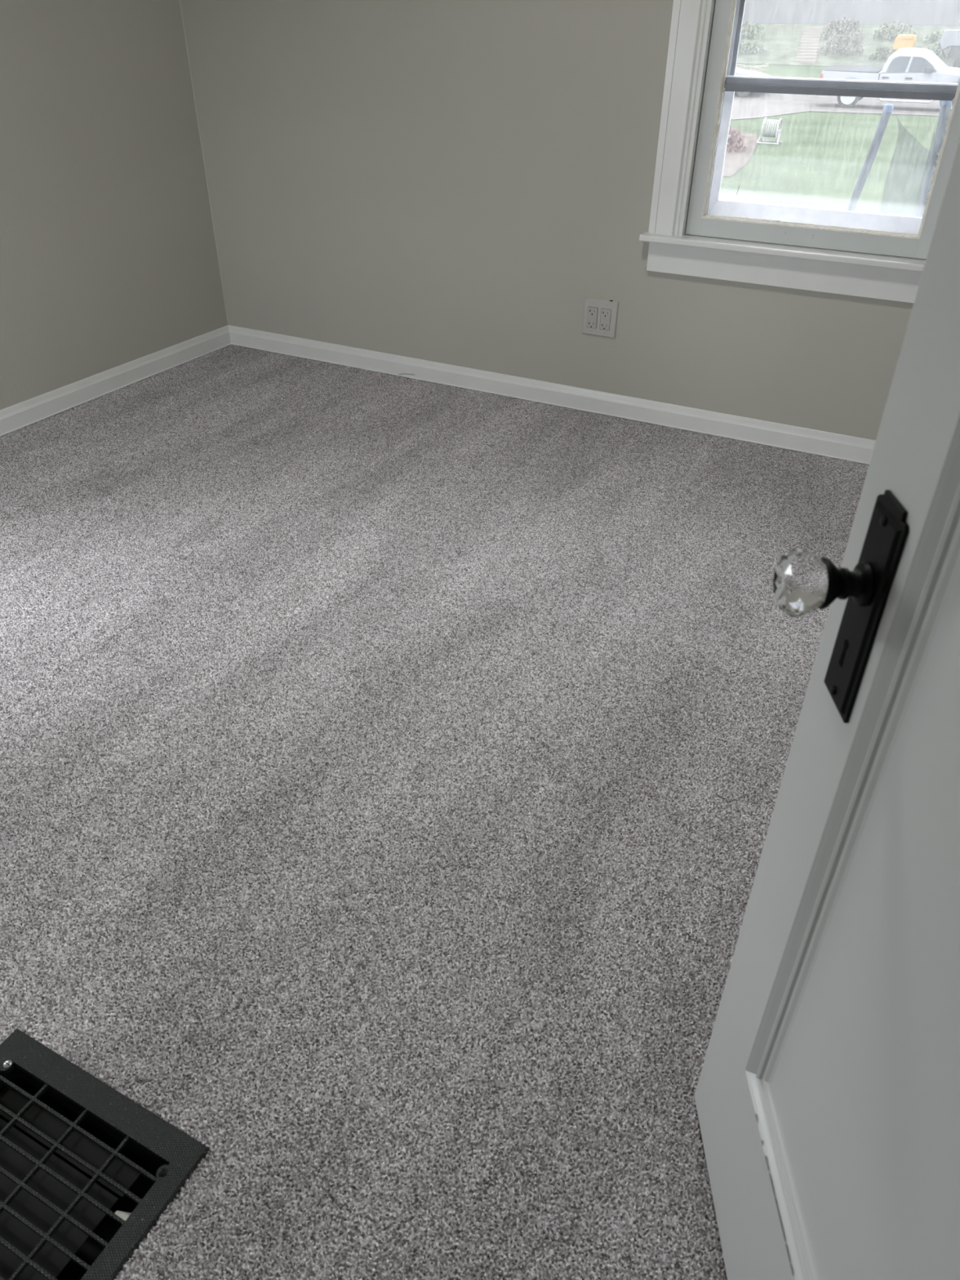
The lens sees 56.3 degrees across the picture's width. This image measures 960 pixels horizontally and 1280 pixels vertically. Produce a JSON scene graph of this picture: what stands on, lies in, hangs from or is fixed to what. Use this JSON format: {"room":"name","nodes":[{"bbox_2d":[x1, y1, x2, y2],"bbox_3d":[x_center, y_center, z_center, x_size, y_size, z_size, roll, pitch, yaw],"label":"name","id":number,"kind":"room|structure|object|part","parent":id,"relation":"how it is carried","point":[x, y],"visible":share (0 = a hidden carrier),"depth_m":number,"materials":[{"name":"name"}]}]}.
{"room":"empty bedroom","nodes":[
{"label":"empty bedroom","id":0,"kind":"room"},
{"bbox_2d":[0,0,227,409],"bbox_3d":[-1.919,-1.607,2.313,0.137,2.460,3.400,17,38,22],"label":"wall","id":1,"kind":"structure","parent":0,"point":[108,259],"depth_m":3.30,"materials":[{"name":"beige paint"}]},
{"bbox_2d":[0,324,231,436],"bbox_3d":[-1.866,-0.608,2.960,0.016,0.082,3.143,17,38,22],"label":"baseboard","id":2,"kind":"structure","parent":1,"relation":"attached to","point":[23,414],"depth_m":3.56,"materials":[{"name":"white paint"}]},
{"bbox_2d":[0,344,869,1279],"bbox_3d":[0.050,0.013,2.191,4.700,0.020,3.400,17,38,22],"label":"floor","id":3,"kind":"structure","parent":0,"point":[382,756],"depth_m":1.77,"materials":[{"name":"grey carpet"}]},
{"bbox_2d":[0,1028,209,1279],"bbox_3d":[-0.588,0.746,1.216,0.372,0.129,0.253,17,38,22],"label":"floor vent","id":4,"kind":"object","parent":3,"relation":"in","point":[87,1171],"visible":0.98,"depth_m":1.21,"materials":[{"name":"black metal"}]},
{"bbox_3d":[-0.613,0.727,1.200,0.261,0.008,0.179,17,38,22],"label":"damper blade","id":5,"kind":"part","parent":4,"relation":"part of","materials":[{"name":"black metal"}]},
{"bbox_2d":[0,1075,157,1279],"bbox_3d":[-0.592,0.704,1.177,0.312,0.008,0.197,17,38,22],"label":"grille","id":6,"kind":"object","parent":4,"relation":"attached to","point":[131,1131],"depth_m":1.18,"materials":[{"name":"black metal"}]},
{"bbox_2d":[690,928,706,942],"bbox_3d":[0.362,0.492,1.487,0.034,0.005,0.011,29,44,34],"label":"tuft","id":7,"kind":"object","parent":3,"relation":"on","point":[691,930],"visible":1,"depth_m":1.49,"materials":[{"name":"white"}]},
{"bbox_2d":[180,0,913,439],"bbox_3d":[0.835,-1.819,2.661,4.650,2.460,0.140,17,38,22],"label":"wall","id":8,"kind":"structure","parent":0,"point":[451,182],"depth_m":3.23,"materials":[{"name":"beige paint"}]},
{"bbox_2d":[179,0,228,324],"bbox_3d":[-1.137,-2.410,3.403,0.004,2.379,0.004,17,38,22],"label":"trim","id":9,"kind":"structure","parent":8,"relation":"attached to","point":[180,0],"depth_m":3.69,"materials":[{"name":"beige paint"}]},
{"bbox_2d":[228,324,875,464],"bbox_3d":[0.783,-0.809,3.290,4.363,0.082,0.016,17,38,22],"label":"baseboard","id":10,"kind":"structure","parent":8,"relation":"attached to","point":[842,446],"depth_m":3.46,"materials":[{"name":"white paint"}]},
{"bbox_2d":[582,297,618,337],"bbox_3d":[0.436,-1.173,3.262,0.130,0.130,0.010,17,38,22],"label":"electrical outlet","id":11,"kind":"object","parent":8,"relation":"attached to","point":[600,317],"visible":1,"depth_m":3.26,"materials":[{"name":"grey plastic"}]},
{"bbox_2d":[586,306,597,328],"bbox_3d":[0.410,-1.177,3.272,0.037,0.073,0.005,17,38,22],"label":"receptacle","id":12,"kind":"object","parent":11,"relation":"attached to","point":[592,312],"depth_m":3.27,"materials":[{"name":"grey plastic"}]},
{"bbox_2d":[600,308,611,330],"bbox_3d":[0.455,-1.164,3.254,0.037,0.073,0.003,17,38,22],"label":"receptacle","id":13,"kind":"object","parent":11,"relation":"attached to","point":[605,313],"depth_m":3.25,"materials":[{"name":"grey plastic"}]},
{"bbox_2d":[639,0,959,303],"bbox_3d":[1.052,-1.815,2.514,1.030,1.555,0.238,17,38,22],"label":"window","id":14,"kind":"structure","parent":8,"relation":"in","point":[692,232],"depth_m":2.81,"materials":[{"name":"white paint"}]},
{"bbox_3d":[0.629,-1.940,2.599,0.116,1.416,0.024,17,38,22],"label":"casing","id":15,"kind":"part","parent":14,"relation":"part of","materials":[{"name":"white paint"}]},
{"bbox_3d":[1.069,-1.833,2.542,0.764,1.313,0.020,17,38,22],"label":"storm frame","id":16,"kind":"part","parent":14,"relation":"part of","materials":[{"name":"metal"}]},
{"bbox_3d":[1.065,-1.277,2.936,0.788,0.060,0.154,17,38,22],"label":"sill","id":17,"kind":"part","parent":14,"relation":"part of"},
{"bbox_3d":[1.066,-1.486,2.755,0.684,0.401,0.038,17,38,22],"label":"storm frame","id":18,"kind":"part","parent":14,"relation":"part of","materials":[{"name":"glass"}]},
{"bbox_3d":[1.040,-1.623,2.637,0.680,0.037,0.017,17,38,22],"label":"storm meeting rail","id":19,"kind":"part","parent":14,"relation":"part of","materials":[{"name":"grey metal"}]},
{"bbox_3d":[1.072,-2.010,2.415,0.668,0.862,0.012,17,38,22],"label":"storm frame","id":20,"kind":"part","parent":14,"relation":"part of","materials":[{"name":"grey metal"}]},
{"bbox_3d":[-0.672,-0.168,0.275,4.650,2.460,0.120,17,38,22],"label":"wall","id":21,"kind":"structure","parent":0,"visible":0},
{"bbox_2d":[694,138,959,1279],"bbox_3d":[0.319,0.030,0.359,0.182,2.022,0.772,1,35,1],"label":"door","id":22,"kind":"structure","parent":21,"relation":"in","point":[827,1095],"depth_m":0.70,"materials":[{"name":"white paint"}]},
{"bbox_3d":[0.249,-0.044,0.698,0.033,0.054,0.054,1,35,1],"label":"glass knob","id":23,"kind":"part","parent":22,"relation":"part of","materials":[{"name":"clear glass"}]},
{"bbox_3d":[0.308,0.182,0.471,0.016,1.119,0.538,1,35,1],"label":"panel moulding","id":24,"kind":"part","parent":22,"relation":"part of","materials":[{"name":"white paint"}]},
{"bbox_3d":[0.318,0.182,0.471,0.008,1.115,0.534,1,35,1],"label":"panel","id":25,"kind":"part","parent":22,"relation":"part of","materials":[{"name":"white paint"}]},
{"bbox_3d":[0.303,-0.025,0.711,0.006,0.189,0.057,1,35,1],"label":"lock plate","id":26,"kind":"part","parent":22,"relation":"part of","materials":[{"name":"black metal"}]},
{"label":"outside","id":27,"kind":"structure","parent":0,"visible":0},
{"bbox_2d":[736,23,959,66],"bbox_3d":[23.748,-28.736,43.451,80.000,1.600,8.000,17,38,22],"label":"bank","id":28,"kind":"object","parent":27,"point":[781,42],"depth_m":45.64,"materials":[{"name":"green plant"}]},
{"bbox_2d":[737,39,765,53],"bbox_3d":[13.641,-30.493,46.044,2.104,0.688,1.509,17,38,22],"label":"shrub","id":29,"kind":"object","parent":28,"relation":"on","point":[745,46],"visible":0.79,"depth_m":45.70,"materials":[{"name":"green plant"}]},
{"bbox_2d":[740,20,765,39],"bbox_3d":[14.280,-32.700,48.032,2.211,0.902,1.578,17,38,22],"label":"shrub","id":30,"kind":"object","parent":28,"relation":"on","point":[751,27],"visible":0.71,"depth_m":47.75,"materials":[{"name":"green plant"}]},
{"bbox_3d":[14.325,-32.647,48.099,1.262,0.693,1.259,17,38,22],"label":"stem","id":31,"kind":"part","parent":30,"relation":"part of","materials":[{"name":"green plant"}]},
{"bbox_2d":[795,26,822,62],"bbox_3d":[17.047,-30.745,46.292,1.041,1.446,7.205,11,36,14],"label":"steps","id":32,"kind":"structure","parent":28,"relation":"on","point":[808,56],"depth_m":45.84,"materials":[{"name":"grey concrete"}]},
{"bbox_2d":[820,32,863,56],"bbox_3d":[17.896,-29.315,44.115,2.117,1.020,1.515,17,38,22],"label":"shrub","id":33,"kind":"object","parent":28,"relation":"on","point":[851,39],"visible":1,"depth_m":44.00,"materials":[{"name":"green plant"}]},
{"bbox_3d":[17.952,-29.256,44.180,1.210,0.847,1.209,17,38,22],"label":"stem","id":34,"kind":"part","parent":33,"relation":"part of","materials":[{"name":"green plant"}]},
{"bbox_2d":[820,16,863,39],"bbox_3d":[18.720,-31.454,46.130,2.138,1.115,1.555,17,38,22],"label":"shrub","id":35,"kind":"object","parent":28,"relation":"on","point":[844,22],"visible":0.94,"depth_m":45.96,"materials":[{"name":"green plant"}]},
{"bbox_3d":[18.765,-31.375,46.176,1.266,0.887,1.265,17,38,22],"label":"stem","id":36,"kind":"part","parent":35,"relation":"part of","materials":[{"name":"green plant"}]},
{"bbox_2d":[868,44,893,60],"bbox_3d":[19.798,-28.191,43.038,2.076,0.680,1.476,17,38,22],"label":"shrub","id":37,"kind":"object","parent":28,"relation":"on","point":[882,51],"visible":0.58,"depth_m":42.95,"materials":[{"name":"green plant"}]},
{"bbox_2d":[870,20,917,39],"bbox_3d":[21.065,-30.949,45.503,2.240,0.883,1.631,17,38,22],"label":"shrub","id":38,"kind":"object","parent":28,"relation":"on","point":[885,33],"visible":0.88,"depth_m":45.34,"materials":[{"name":"green plant"}]},
{"bbox_3d":[21.166,-30.884,45.546,1.262,0.693,1.259,17,38,22],"label":"stem","id":39,"kind":"part","parent":38,"relation":"part of","materials":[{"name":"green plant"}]},
{"bbox_2d":[923,30,944,42],"bbox_3d":[23.134,-29.927,44.410,2.228,0.631,1.582,17,38,22],"label":"shrub","id":40,"kind":"object","parent":28,"relation":"on","point":[938,33],"visible":0.38,"depth_m":44.40,"materials":[{"name":"green plant"}]},
{"bbox_2d":[927,40,952,60],"bbox_3d":[22.154,-27.961,42.408,2.128,0.883,1.483,17,38,22],"label":"shrub","id":41,"kind":"object","parent":28,"relation":"on","point":[938,50],"visible":0.43,"depth_m":42.32,"materials":[{"name":"green plant"}]},
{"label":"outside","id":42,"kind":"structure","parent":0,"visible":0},
{"bbox_2d":[730,91,940,119],"bbox_3d":[13.938,-16.690,28.863,80.000,0.200,20.500,17,38,22],"label":"road","id":43,"kind":"structure","parent":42,"point":[756,104],"depth_m":34.99,"materials":[{"name":"grey asphalt"}]},
{"bbox_2d":[734,66,772,97],"bbox_3d":[9.893,-24.401,38.689,5.212,1.460,1.900,17,38,22],"label":"car","id":44,"kind":"object","parent":43,"relation":"on","point":[740,72],"visible":0.12,"depth_m":37.83,"materials":[{"name":"grey paint"}]},
{"bbox_2d":[819,47,959,112],"bbox_3d":[15.926,-21.145,33.762,5.940,1.931,2.472,17,38,22],"label":"pickup truck","id":45,"kind":"object","parent":43,"relation":"on","point":[908,64],"visible":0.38,"depth_m":32.99,"materials":[{"name":"silver metal"}]},
{"bbox_2d":[924,66,933,73],"bbox_3d":[16.242,-20.608,32.409,0.240,0.173,0.240,17,42,22],"label":"mirror","id":46,"kind":"object","parent":45,"relation":"attached to","point":[927,69],"depth_m":32.34,"materials":[{"name":"white plastic"}]},
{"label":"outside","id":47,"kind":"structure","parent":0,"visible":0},
{"bbox_2d":[719,22,959,213],"bbox_3d":[24.204,-28.856,44.450,120.000,2.500,190.000,17,38,22],"label":"lawn","id":48,"kind":"structure","parent":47,"point":[820,160],"depth_m":22.23,"materials":[{"name":"green plant"}]},
{"bbox_2d":[736,62,768,71],"bbox_3d":[12.098,-26.507,41.662,2.548,0.586,0.628,17,38,22],"label":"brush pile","id":49,"kind":"object","parent":48,"relation":"on","point":[750,68],"visible":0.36,"depth_m":41.30,"materials":[{"name":"grey"}]},
{"bbox_2d":[755,117,782,144],"bbox_3d":[7.933,-13.872,24.397,0.600,0.608,0.559,17,38,22],"label":"hose reel","id":50,"kind":"object","parent":48,"relation":"on","point":[773,128],"visible":1,"depth_m":24.28,"materials":[{"name":"grey paint"}]},
{"bbox_2d":[742,0,959,26],"bbox_3d":[23.180,-43.172,55.744,43.000,10.000,9.200,17,38,22],"label":"sky","id":51,"kind":"structure","parent":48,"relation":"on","point":[914,12],"depth_m":54.15,"materials":[{"name":"white"}]},
{"bbox_2d":[846,100,952,217],"bbox_3d":[3.654,-1.112,4.344,4.078,2.613,3.959,17,38,22],"label":"swing set","id":52,"kind":"object","parent":48,"relation":"on","point":[908,181],"visible":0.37,"depth_m":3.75,"materials":[{"name":"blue metal"}]},
{"bbox_2d":[891,34,916,54],"bbox_3d":[19.508,-27.130,41.402,0.886,1.399,0.720,17,38,22],"label":"vehicle","id":53,"kind":"object","parent":48,"relation":"on","point":[902,41],"visible":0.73,"depth_m":40.91,"materials":[{"name":"yellow paint"}]},
{"bbox_2d":[940,29,959,67],"bbox_3d":[22.183,-26.553,40.393,2.793,1.659,1.110,17,38,22],"label":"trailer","id":54,"kind":"object","parent":48,"relation":"on","point":[950,37],"visible":0.86,"depth_m":40.22,"materials":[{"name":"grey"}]},
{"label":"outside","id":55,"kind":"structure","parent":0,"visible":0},
{"bbox_2d":[722,132,757,176],"bbox_3d":[4.589,-13.322,24.081,6.800,0.001,12.500,17,38,22],"label":"mulch","id":56,"kind":"object","parent":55,"point":[733,162],"visible":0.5,"depth_m":22.15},
{"bbox_2d":[725,124,746,152],"bbox_3d":[6.116,-12.899,23.063,1.526,0.713,1.111,17,38,22],"label":"shrub","id":57,"kind":"object","parent":56,"relation":"on","point":[734,135],"visible":0.26,"depth_m":22.84,"materials":[{"name":"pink plant"}]}
]}

